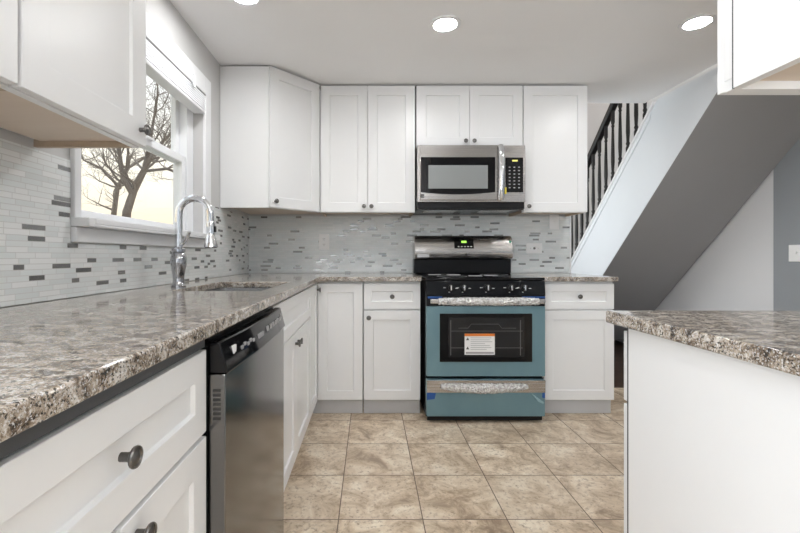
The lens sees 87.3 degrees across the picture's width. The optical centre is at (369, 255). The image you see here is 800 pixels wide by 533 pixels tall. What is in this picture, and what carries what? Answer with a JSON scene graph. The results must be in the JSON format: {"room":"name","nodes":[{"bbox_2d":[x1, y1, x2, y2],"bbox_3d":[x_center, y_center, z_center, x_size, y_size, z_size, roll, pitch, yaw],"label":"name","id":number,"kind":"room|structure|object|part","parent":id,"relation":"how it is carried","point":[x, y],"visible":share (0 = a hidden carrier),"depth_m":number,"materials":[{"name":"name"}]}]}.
{"room":"kitchen","nodes":[
{"label":"kitchen","id":0,"kind":"room"},
{"bbox_2d":[0,0,247,307],"bbox_3d":[-1.050,-0.150,0.080,0.140,2.400,6.760,0,0,0],"label":"wall","id":1,"kind":"structure","parent":0,"point":[164,13],"depth_m":2.45,"materials":[{"name":"grey paint"}]},
{"bbox_2d":[0,0,17,86],"bbox_3d":[-0.801,-0.777,0.552,0.343,0.922,0.455,0,0,0],"label":"upper cabinet","id":2,"kind":"object","parent":1,"relation":"attached to","point":[8,8],"visible":1,"depth_m":0.76,"materials":[{"name":"white paint"}]},
{"bbox_3d":[-0.685,-0.327,0.552,0.019,0.022,0.455,0,0,0],"label":"rail","id":3,"kind":"part","parent":2,"relation":"part of","materials":[{"name":"white paint"}]},
{"bbox_2d":[0,0,150,147],"bbox_3d":[-0.801,-0.777,1.005,0.343,0.922,0.440,0,0,0],"label":"upper cabinet","id":4,"kind":"object","parent":1,"relation":"attached to","point":[82,63],"visible":0.97,"depth_m":1.00,"materials":[{"name":"white paint"}]},
{"bbox_3d":[-0.824,-0.335,1.005,0.258,0.006,0.404,0,0,0],"label":"panel","id":5,"kind":"part","parent":4,"relation":"part of","materials":[{"name":"brown wood"}]},
{"bbox_3d":[-0.685,-0.327,1.005,0.019,0.022,0.440,0,0,0],"label":"rail","id":6,"kind":"part","parent":4,"relation":"part of","materials":[{"name":"white paint"}]},
{"bbox_3d":[-0.834,-0.327,1.217,0.278,0.022,0.016,0,0,0],"label":"rail","id":7,"kind":"part","parent":4,"relation":"part of","materials":[{"name":"brown wood"}]},
{"bbox_3d":[-0.642,-0.359,1.190,0.025,0.031,0.031,0,0,0],"label":"knob","id":8,"kind":"part","parent":4,"relation":"part of","materials":[{"name":"silver metal"}]},
{"bbox_2d":[0,138,248,306],"bbox_3d":[-0.976,-0.088,1.226,0.008,0.444,4.252,0,0,0],"label":"backsplash","id":9,"kind":"structure","parent":1,"relation":"attached to","point":[39,261],"depth_m":1.30,"materials":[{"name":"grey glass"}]},
{"bbox_2d":[70,12,219,247],"bbox_3d":[-1.014,-0.547,1.954,0.203,1.005,1.192,0,0,0],"label":"window","id":10,"kind":"structure","parent":1,"relation":"in","point":[88,226],"depth_m":2.08,"materials":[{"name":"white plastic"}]},
{"bbox_3d":[-1.058,-0.344,1.900,0.030,0.432,0.926,0,0,0],"label":"sash","id":11,"kind":"part","parent":10,"relation":"part of","materials":[{"name":"white plastic"}]},
{"bbox_3d":[-1.093,-0.729,1.900,0.030,0.418,0.926,0,0,0],"label":"sash","id":12,"kind":"part","parent":10,"relation":"part of","materials":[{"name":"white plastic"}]},
{"bbox_2d":[146,27,206,113],"bbox_3d":[-0.985,-0.903,1.920,0.081,0.150,1.036,0,0,0],"label":"window blind","id":13,"kind":"object","parent":10,"relation":"attached to","point":[162,66],"visible":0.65,"depth_m":2.05,"materials":[{"name":"white plastic"}]},
{"bbox_3d":[-0.991,-0.837,1.920,0.066,0.018,1.028,0,0,0],"label":"rail","id":14,"kind":"part","parent":13,"relation":"part of","materials":[{"name":"white plastic"}]},
{"bbox_3d":[-1.075,-0.542,1.920,0.080,0.874,1.058,0,0,0],"label":"frame","id":15,"kind":"part","parent":10,"relation":"part of","materials":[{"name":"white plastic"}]},
{"bbox_2d":[220,66,320,213],"bbox_3d":[-0.670,-0.777,3.034,0.614,0.922,0.642,0,0,0],"label":"upper cabinet","id":16,"kind":"object","parent":1,"relation":"attached to","point":[270,116],"visible":0.98,"depth_m":2.73,"materials":[{"name":"white paint"}]},
{"bbox_3d":[-0.642,-0.327,2.826,0.688,0.021,0.158,0,0,-27],"label":"rail","id":17,"kind":"part","parent":16,"relation":"part of","materials":[{"name":"white paint"}]},
{"bbox_3d":[-0.673,-0.335,3.045,0.567,0.006,0.580,0,0,0],"label":"panel","id":18,"kind":"part","parent":16,"relation":"part of","materials":[{"name":"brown wood"}]},
{"bbox_3d":[-0.512,-0.777,2.871,0.020,0.916,0.414,0,0,43],"label":"door","id":19,"kind":"part","parent":16,"relation":"part of","materials":[{"name":"white paint"}]},
{"bbox_2d":[248,214,564,273],"bbox_3d":[0.311,-0.150,3.410,2.582,2.400,0.100,0,0,0],"label":"wall","id":20,"kind":"structure","parent":0,"point":[248,214],"depth_m":3.36,"materials":[{"name":"grey paint"}]},
{"bbox_2d":[320,86,414,216],"bbox_3d":[-0.017,-0.777,3.176,0.690,0.922,0.343,0,0,0],"label":"upper cabinet","id":21,"kind":"object","parent":20,"relation":"attached to","point":[367,133],"visible":1,"depth_m":3.03,"materials":[{"name":"white paint"}]},
{"bbox_3d":[-0.189,-0.777,3.040,0.342,0.916,0.020,0,0,0],"label":"door","id":22,"kind":"part","parent":21,"relation":"part of","materials":[{"name":"white paint"}]},
{"bbox_3d":[-0.017,-0.327,3.061,0.690,0.022,0.019,0,0,0],"label":"rail","id":23,"kind":"part","parent":21,"relation":"part of","materials":[{"name":"white paint"}]},
{"bbox_3d":[-0.017,-0.335,3.199,0.654,0.006,0.258,0,0,0],"label":"panel","id":24,"kind":"part","parent":21,"relation":"part of","materials":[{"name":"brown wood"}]},
{"bbox_3d":[0.155,-0.777,3.040,0.342,0.916,0.020,0,0,0],"label":"door","id":25,"kind":"part","parent":21,"relation":"part of","materials":[{"name":"white paint"}]},
{"bbox_2d":[249,216,569,272],"bbox_3d":[0.315,-0.092,3.355,2.571,0.452,0.008,0,0,0],"label":"backsplash","id":26,"kind":"structure","parent":20,"relation":"attached to","point":[277,244],"depth_m":3.35,"materials":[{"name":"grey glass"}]},
{"bbox_2d":[319,234,328,249],"bbox_3d":[-0.368,-0.113,3.346,0.082,0.128,0.009,0,0,0],"label":"wall outlet","id":27,"kind":"object","parent":26,"relation":"attached to","point":[323,238],"visible":1,"depth_m":3.34,"materials":[{"name":"white plastic"}]},
{"bbox_2d":[526,243,541,252],"bbox_3d":[1.315,-0.062,3.345,0.125,0.082,0.010,0,0,0],"label":"wall outlet","id":28,"kind":"object","parent":26,"relation":"attached to","point":[530,247],"visible":1,"depth_m":3.34,"materials":[{"name":"white plastic"}]},
{"bbox_2d":[549,215,558,228],"bbox_3d":[1.475,-0.273,3.341,0.075,0.118,0.018,0,0,0],"label":"wall switch","id":29,"kind":"object","parent":26,"relation":"attached to","point":[553,219],"visible":1,"depth_m":3.34,"materials":[{"name":"white plastic"}]},
{"bbox_2d":[413,144,524,214],"bbox_3d":[0.712,-0.554,3.112,0.758,0.459,0.482,0,0,0],"label":"microwave","id":30,"kind":"object","parent":20,"relation":"attached to","point":[449,179],"visible":1,"depth_m":2.92,"materials":[{"name":"silver metal"}]},
{"bbox_3d":[0.622,-0.584,2.929,0.542,0.386,0.012,0,0,0],"label":"door","id":31,"kind":"part","parent":30,"relation":"part of","materials":[{"name":"metal"}]},
{"bbox_3d":[0.913,-0.584,2.900,0.037,0.389,0.058,0,0,0],"label":"handle","id":32,"kind":"part","parent":30,"relation":"part of","materials":[{"name":"silver metal"}]},
{"bbox_3d":[1.013,-0.569,2.933,0.124,0.244,0.004,0,0,0],"label":"control panel","id":33,"kind":"part","parent":30,"relation":"part of","materials":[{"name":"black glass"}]},
{"bbox_2d":[415,86,522,149],"bbox_3d":[0.722,-1.013,3.176,0.772,0.450,0.343,0,0,0],"label":"upper cabinet","id":34,"kind":"object","parent":20,"relation":"attached to","point":[444,115],"visible":0.88,"depth_m":3.03,"materials":[{"name":"white paint"}]},
{"bbox_3d":[0.529,-1.013,3.040,0.382,0.444,0.020,0,0,0],"label":"door","id":35,"kind":"part","parent":34,"relation":"part of","materials":[{"name":"white paint"}]},
{"bbox_3d":[0.915,-1.013,3.040,0.382,0.444,0.020,0,0,0],"label":"door","id":36,"kind":"part","parent":34,"relation":"part of","materials":[{"name":"white paint"}]},
{"bbox_2d":[509,86,586,216],"bbox_3d":[1.345,-0.777,3.176,0.466,0.922,0.343,0,0,0],"label":"upper cabinet","id":37,"kind":"object","parent":20,"relation":"attached to","point":[554,117],"visible":0.92,"depth_m":3.04,"materials":[{"name":"white paint"}]},
{"bbox_3d":[1.120,-0.327,3.209,0.016,0.022,0.278,0,0,0],"label":"rail","id":38,"kind":"part","parent":37,"relation":"part of","materials":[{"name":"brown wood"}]},
{"bbox_3d":[1.345,-0.335,3.199,0.430,0.006,0.258,0,0,0],"label":"panel","id":39,"kind":"part","parent":37,"relation":"part of","materials":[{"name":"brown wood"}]},
{"bbox_3d":[1.345,-0.327,3.061,0.466,0.022,0.019,0,0,0],"label":"rail","id":40,"kind":"part","parent":37,"relation":"part of","materials":[{"name":"white paint"}]},
{"bbox_3d":[1.570,-0.327,3.209,0.016,0.022,0.278,0,0,0],"label":"rail","id":41,"kind":"part","parent":37,"relation":"part of","materials":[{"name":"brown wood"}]},
{"bbox_2d":[570,216,570,272],"bbox_3d":[1.607,-0.093,3.409,0.010,2.286,0.122,0,0,0],"label":"trim","id":42,"kind":"structure","parent":20,"relation":"attached to","point":[570,216],"depth_m":3.35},
{"bbox_2d":[170,0,716,102],"bbox_3d":[1.035,-1.320,0.110,4.030,0.140,6.620,0,0,0],"label":"ceiling","id":43,"kind":"structure","parent":0,"point":[623,51],"depth_m":2.42,"materials":[{"name":"paint"}]},
{"bbox_2d":[231,0,261,5],"bbox_3d":[-0.600,-1.246,2.000,0.168,0.008,0.168,0,0,0],"label":"recessed light","id":44,"kind":"object","parent":43,"relation":"in","point":[240,2],"visible":1,"depth_m":2.05,"materials":[{"name":"white plastic"}]},
{"bbox_2d":[238,0,255,2],"bbox_3d":[-0.600,-1.248,2.000,0.115,0.003,0.115,0,0,0],"label":"diffuser","id":45,"kind":"object","parent":44,"relation":"attached to","point":[239,1],"depth_m":2.05,"materials":[{"name":"white plastic"}]},
{"bbox_2d":[430,15,460,32],"bbox_3d":[0.405,-1.246,2.250,0.168,0.008,0.168,0,0,0],"label":"recessed light","id":46,"kind":"object","parent":43,"relation":"in","point":[444,23],"visible":1,"depth_m":2.24,"materials":[{"name":"white plastic"}]},
{"bbox_2d":[434,19,455,29],"bbox_3d":[0.405,-1.248,2.250,0.115,0.003,0.115,0,0,0],"label":"diffuser","id":47,"kind":"object","parent":46,"relation":"attached to","point":[439,24],"depth_m":2.25,"materials":[{"name":"white plastic"}]},
{"bbox_2d":[678,13,716,31],"bbox_3d":[1.750,-1.246,2.235,0.168,0.008,0.168,0,0,0],"label":"recessed light","id":48,"kind":"object","parent":43,"relation":"in","point":[697,22],"visible":0.97,"depth_m":2.23,"materials":[{"name":"white plastic"}]},
{"bbox_2d":[684,17,710,28],"bbox_3d":[1.750,-1.248,2.235,0.115,0.003,0.115,0,0,0],"label":"diffuser","id":49,"kind":"object","parent":48,"relation":"attached to","point":[693,22],"depth_m":2.23,"materials":[{"name":"white plastic"}]},
{"bbox_2d":[717,0,799,94],"bbox_3d":[1.172,-0.789,0.706,0.916,0.918,0.370,0,0,0],"label":"upper cabinet","id":50,"kind":"object","parent":43,"relation":"attached to","point":[758,41],"visible":1,"depth_m":0.79,"materials":[{"name":"white paint"}]},
{"bbox_3d":[1.173,-0.341,0.836,0.913,0.022,0.019,0,0,0],"label":"rail","id":51,"kind":"part","parent":50,"relation":"part of","materials":[{"name":"white paint"}]},
{"bbox_3d":[0.725,-0.341,0.673,0.016,0.022,0.304,0,0,0],"label":"rail","id":52,"kind":"part","parent":50,"relation":"part of","materials":[{"name":"white paint"}]},
{"bbox_3d":[1.173,-0.349,0.683,0.877,0.006,0.284,0,0,0],"label":"panel","id":53,"kind":"part","parent":50,"relation":"part of","materials":[{"name":"brown wood"}]},
{"bbox_2d":[284,340,626,532],"bbox_3d":[1.040,1.090,1.650,4.320,0.080,9.900,0,0,0],"label":"floor","id":54,"kind":"structure","parent":0,"point":[363,472],"depth_m":2.01,"materials":[{"name":"tile"}]},
{"bbox_2d":[0,340,205,532],"bbox_3d":[-0.632,0.608,0.578,0.625,0.882,0.612,0,0,0],"label":"base cabinet","id":55,"kind":"object","parent":54,"relation":"on","point":[130,456],"visible":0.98,"depth_m":0.58,"materials":[{"name":"white paint"}]},
{"bbox_3d":[-0.332,0.278,0.578,0.025,0.031,0.031,0,0,0],"label":"knob","id":56,"kind":"part","parent":55,"relation":"part of","materials":[{"name":"silver metal"}]},
{"bbox_3d":[-0.332,0.410,0.617,0.025,0.031,0.031,0,0,0],"label":"knob","id":57,"kind":"part","parent":55,"relation":"part of","materials":[{"name":"silver metal"}]},
{"bbox_3d":[-0.355,0.663,0.730,0.020,0.568,0.302,0,0,0],"label":"door","id":58,"kind":"part","parent":55,"relation":"part of","materials":[{"name":"white paint"}]},
{"bbox_2d":[200,306,284,532],"bbox_3d":[-0.609,0.614,1.194,0.631,0.871,0.606,0,0,0],"label":"dishwasher","id":59,"kind":"object","parent":54,"relation":"on","point":[244,434],"visible":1,"depth_m":1.02,"materials":[{"name":"silver metal"}]},
{"bbox_3d":[-0.319,0.217,1.195,0.051,0.067,0.604,0,0,0],"label":"control panel","id":60,"kind":"part","parent":59,"relation":"part of","materials":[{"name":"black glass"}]},
{"bbox_2d":[272,288,309,489],"bbox_3d":[-0.632,0.609,1.961,0.625,0.881,0.910,0,0,0],"label":"base cabinet","id":61,"kind":"object","parent":54,"relation":"on","point":[295,309],"visible":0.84,"depth_m":1.91,"materials":[{"name":"white paint"}]},
{"bbox_3d":[-0.355,0.652,1.734,0.020,0.589,0.450,0,0,0],"label":"door","id":62,"kind":"part","parent":61,"relation":"part of","materials":[{"name":"white paint"}]},
{"bbox_3d":[-0.355,0.266,1.961,0.020,0.168,0.904,0,0,0],"label":"drawer","id":63,"kind":"part","parent":61,"relation":"part of","materials":[{"name":"white paint"}]},
{"bbox_3d":[-0.355,0.652,2.188,0.020,0.589,0.450,0,0,0],"label":"door","id":64,"kind":"part","parent":61,"relation":"part of","materials":[{"name":"white paint"}]},
{"bbox_2d":[308,281,363,418],"bbox_3d":[-0.506,0.609,2.888,0.918,0.881,0.925,0,0,0],"label":"base cabinet","id":65,"kind":"object","parent":54,"relation":"on","point":[336,317],"visible":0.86,"depth_m":2.75,"materials":[{"name":"white paint"}]},
{"bbox_2d":[0,273,421,442],"bbox_3d":[-0.318,0.151,1.325,1.307,0.030,4.050,0,0,0],"label":"countertop","id":66,"kind":"structure","parent":65,"relation":"on","point":[56,355],"depth_m":0.76,"materials":[{"name":"stone"}]},
{"bbox_2d":[170,195,217,286],"bbox_3d":[-0.769,-0.066,1.827,0.206,0.403,0.074,0,0,0],"label":"faucet","id":67,"kind":"object","parent":66,"relation":"on","point":[178,259],"visible":1,"depth_m":1.81,"materials":[{"name":"silver metal"}]},
{"bbox_3d":[-0.800,-0.075,1.812,0.068,0.067,0.019,0,0,28],"label":"lever","id":68,"kind":"part","parent":67,"relation":"part of","materials":[{"name":"silver metal"}]},
{"bbox_3d":[-0.768,-0.151,1.830,0.170,0.233,0.031,0,0,0],"label":"spout","id":69,"kind":"part","parent":67,"relation":"part of","materials":[{"name":"silver metal"}]},
{"bbox_2d":[206,287,271,290],"bbox_3d":[-0.605,0.273,1.910,0.420,0.211,0.640,0,0,0],"label":"sink","id":70,"kind":"object","parent":66,"relation":"in","point":[220,288],"visible":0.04,"depth_m":2.20,"materials":[{"name":"metal"}]},
{"bbox_3d":[-0.355,0.565,2.587,0.020,0.765,0.318,0,0,0],"label":"door","id":71,"kind":"part","parent":65,"relation":"part of","materials":[{"name":"white paint"}]},
{"bbox_3d":[-0.196,0.565,2.760,0.292,0.765,0.020,0,0,0],"label":"door","id":72,"kind":"part","parent":65,"relation":"part of","materials":[{"name":"white paint"}]},
{"bbox_2d":[364,281,419,412],"bbox_3d":[0.145,0.609,3.037,0.377,0.881,0.625,0,0,0],"label":"base cabinet","id":73,"kind":"object","parent":54,"relation":"on","point":[391,308],"visible":0.98,"depth_m":2.76,"materials":[{"name":"white paint"}]},
{"bbox_3d":[0.145,0.266,2.760,0.372,0.168,0.020,0,0,0],"label":"drawer","id":74,"kind":"part","parent":73,"relation":"part of","materials":[{"name":"white paint"}]},
{"bbox_3d":[0.145,0.652,2.760,0.372,0.589,0.020,0,0,0],"label":"door","id":75,"kind":"part","parent":73,"relation":"part of","materials":[{"name":"white paint"}]},
{"bbox_2d":[413,236,544,419],"bbox_3d":[0.720,0.446,2.945,0.761,1.207,0.781,0,0,0],"label":"range","id":76,"kind":"object","parent":54,"relation":"on","point":[482,324],"visible":0.98,"depth_m":2.62,"materials":[{"name":"teal metal"}]},
{"bbox_3d":[0.504,0.200,2.607,0.048,0.048,0.032,0,0,0],"label":"control knob","id":77,"kind":"part","parent":76,"relation":"part of","materials":[{"name":"black plastic"}]},
{"bbox_3d":[0.587,0.200,2.607,0.048,0.048,0.032,0,0,0],"label":"control knob","id":78,"kind":"part","parent":76,"relation":"part of","materials":[{"name":"black plastic"}]},
{"bbox_2d":[454,239,473,247],"bbox_3d":[0.715,-0.094,3.188,0.148,0.072,0.029,0,0,0],"label":"clock","id":79,"kind":"object","parent":76,"relation":"on","point":[458,243],"depth_m":3.18,"materials":[{"name":"black plastic"}]},
{"bbox_2d":[415,273,544,280],"bbox_3d":[0.726,0.144,2.949,0.749,0.020,0.643,0,0,0],"label":"cooktop","id":80,"kind":"object","parent":76,"relation":"in","point":[425,276],"depth_m":2.64,"materials":[{"name":"black glass"}]},
{"bbox_3d":[0.712,0.827,2.598,0.540,0.068,0.028,0,0,0],"label":"handle","id":81,"kind":"part","parent":76,"relation":"part of","materials":[{"name":"silver metal"}]},
{"bbox_3d":[0.726,0.203,2.637,0.747,0.094,0.044,0,0,0],"label":"control panel","id":82,"kind":"part","parent":76,"relation":"part of","materials":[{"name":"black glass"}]},
{"bbox_3d":[0.726,0.534,2.637,0.743,0.439,0.044,0,0,0],"label":"oven door","id":83,"kind":"part","parent":76,"relation":"part of","materials":[{"name":"teal metal"}]},
{"bbox_3d":[0.726,0.283,2.639,0.743,0.062,0.040,0,0,0],"label":"door trim","id":84,"kind":"part","parent":76,"relation":"part of","materials":[{"name":"black plastic"}]},
{"bbox_3d":[0.726,0.889,2.638,0.743,0.231,0.042,0,0,0],"label":"drawer","id":85,"kind":"part","parent":76,"relation":"part of","materials":[{"name":"teal metal"}]},
{"bbox_3d":[0.726,0.816,2.614,0.741,0.076,0.004,0,0,0],"label":"drawer rail","id":86,"kind":"part","parent":76,"relation":"part of","materials":[{"name":"metal"}]},
{"bbox_3d":[0.734,0.200,2.607,0.048,0.048,0.032,0,0,0],"label":"control knob","id":87,"kind":"part","parent":76,"relation":"part of","materials":[{"name":"black plastic"}]},
{"bbox_3d":[0.726,0.280,2.577,0.707,0.030,0.020,0,0,0],"label":"handle","id":88,"kind":"part","parent":76,"relation":"part of","materials":[{"name":"metal"}]},
{"bbox_3d":[0.881,0.200,2.607,0.048,0.048,0.032,0,0,0],"label":"control knob","id":89,"kind":"part","parent":76,"relation":"part of","materials":[{"name":"black plastic"}]},
{"bbox_3d":[0.964,0.200,2.607,0.048,0.048,0.032,0,0,0],"label":"control knob","id":90,"kind":"part","parent":76,"relation":"part of","materials":[{"name":"black plastic"}]},
{"bbox_2d":[542,281,613,412],"bbox_3d":[1.357,0.609,3.037,0.502,0.881,0.625,0,0,0],"label":"base cabinet","id":91,"kind":"object","parent":54,"relation":"on","point":[579,340],"visible":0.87,"depth_m":2.76,"materials":[{"name":"white paint"}]},
{"bbox_2d":[511,273,617,280],"bbox_3d":[1.361,0.151,3.035,0.514,0.030,0.630,0,0,0],"label":"countertop","id":92,"kind":"structure","parent":91,"relation":"on","point":[548,276],"depth_m":2.72,"materials":[{"name":"stone"}]},
{"bbox_3d":[1.375,0.652,2.760,0.463,0.589,0.020,0,0,0],"label":"door","id":93,"kind":"part","parent":91,"relation":"part of","materials":[{"name":"white paint"}]},
{"bbox_3d":[1.375,0.266,2.760,0.463,0.168,0.020,0,0,0],"label":"drawer","id":94,"kind":"part","parent":91,"relation":"part of","materials":[{"name":"white paint"}]},
{"bbox_2d":[571,67,799,339],"bbox_3d":[2.645,-0.426,4.174,0.806,2.952,3.252,0,0,0],"label":"staircase","id":95,"kind":"structure","parent":54,"relation":"on","point":[696,156],"depth_m":3.42,"materials":[{"name":"paint"}]},
{"bbox_3d":[2.286,-0.877,4.495,0.060,2.050,2.110,0,0,0],"label":"handrail","id":96,"kind":"part","parent":95,"relation":"part of","materials":[{"name":"black paint"}]},
{"bbox_3d":[2.284,-0.091,4.127,0.055,2.278,3.158,0,0,0],"label":"panel","id":97,"kind":"part","parent":95,"relation":"part of","materials":[{"name":"paint"}]},
{"bbox_2d":[624,328,799,532],"bbox_3d":[1.073,0.609,0.705,0.917,0.881,0.680,0,0,0],"label":"base cabinet","id":98,"kind":"object","parent":54,"relation":"on","point":[712,440],"visible":0.94,"depth_m":0.77,"materials":[{"name":"white paint"}]},
{"bbox_3d":[0.846,0.266,1.010,0.453,0.168,0.020,0,0,0],"label":"drawer","id":99,"kind":"part","parent":98,"relation":"part of","materials":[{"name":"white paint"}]},
{"bbox_3d":[0.846,0.652,1.010,0.453,0.589,0.020,0,0,0],"label":"door","id":100,"kind":"part","parent":98,"relation":"part of","materials":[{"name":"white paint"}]},
{"bbox_2d":[606,311,799,375],"bbox_3d":[1.074,0.151,0.688,0.972,0.030,0.715,0,0,0],"label":"countertop","id":101,"kind":"structure","parent":98,"relation":"on","point":[770,339],"depth_m":0.80,"materials":[{"name":"stone"}]},
{"bbox_2d":[573,64,799,342],"bbox_3d":[3.125,-1.400,1.700,0.150,4.900,9.800,0,0,0],"label":"wall","id":102,"kind":"structure","parent":0,"point":[735,271],"depth_m":3.41,"materials":[{"name":"white paint"}]},
{"bbox_2d":[789,245,799,261],"bbox_3d":[3.041,-0.020,2.980,0.018,0.120,0.120,0,0,0],"label":"wall switch","id":103,"kind":"object","parent":102,"relation":"attached to","point":[794,250],"visible":1,"depth_m":3.00,"materials":[{"name":"white plastic"}]},
{"label":"outside","id":104,"kind":"structure","parent":0,"visible":0},
{"bbox_3d":[-20.565,1.800,10.000,38.870,0.300,60.000,0,0,0],"label":"ground","id":105,"kind":"structure","parent":104,"visible":0},
{"bbox_2d":[81,83,170,214],"bbox_3d":[-9.921,-2.995,16.744,7.137,9.345,3.185,0,0,0],"label":"bare tree","id":106,"kind":"object","parent":105,"relation":"on","point":[118,185],"visible":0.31,"depth_m":16.79,"materials":[{"name":"brown plant"}]},
{"bbox_2d":[83,75,172,217],"bbox_3d":[-4.827,-1.980,9.705,5.361,7.304,3.504,0,0,9],"label":"bare tree","id":107,"kind":"object","parent":105,"relation":"on","point":[131,186],"visible":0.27,"depth_m":9.91,"materials":[{"name":"brown plant"}]}
]}

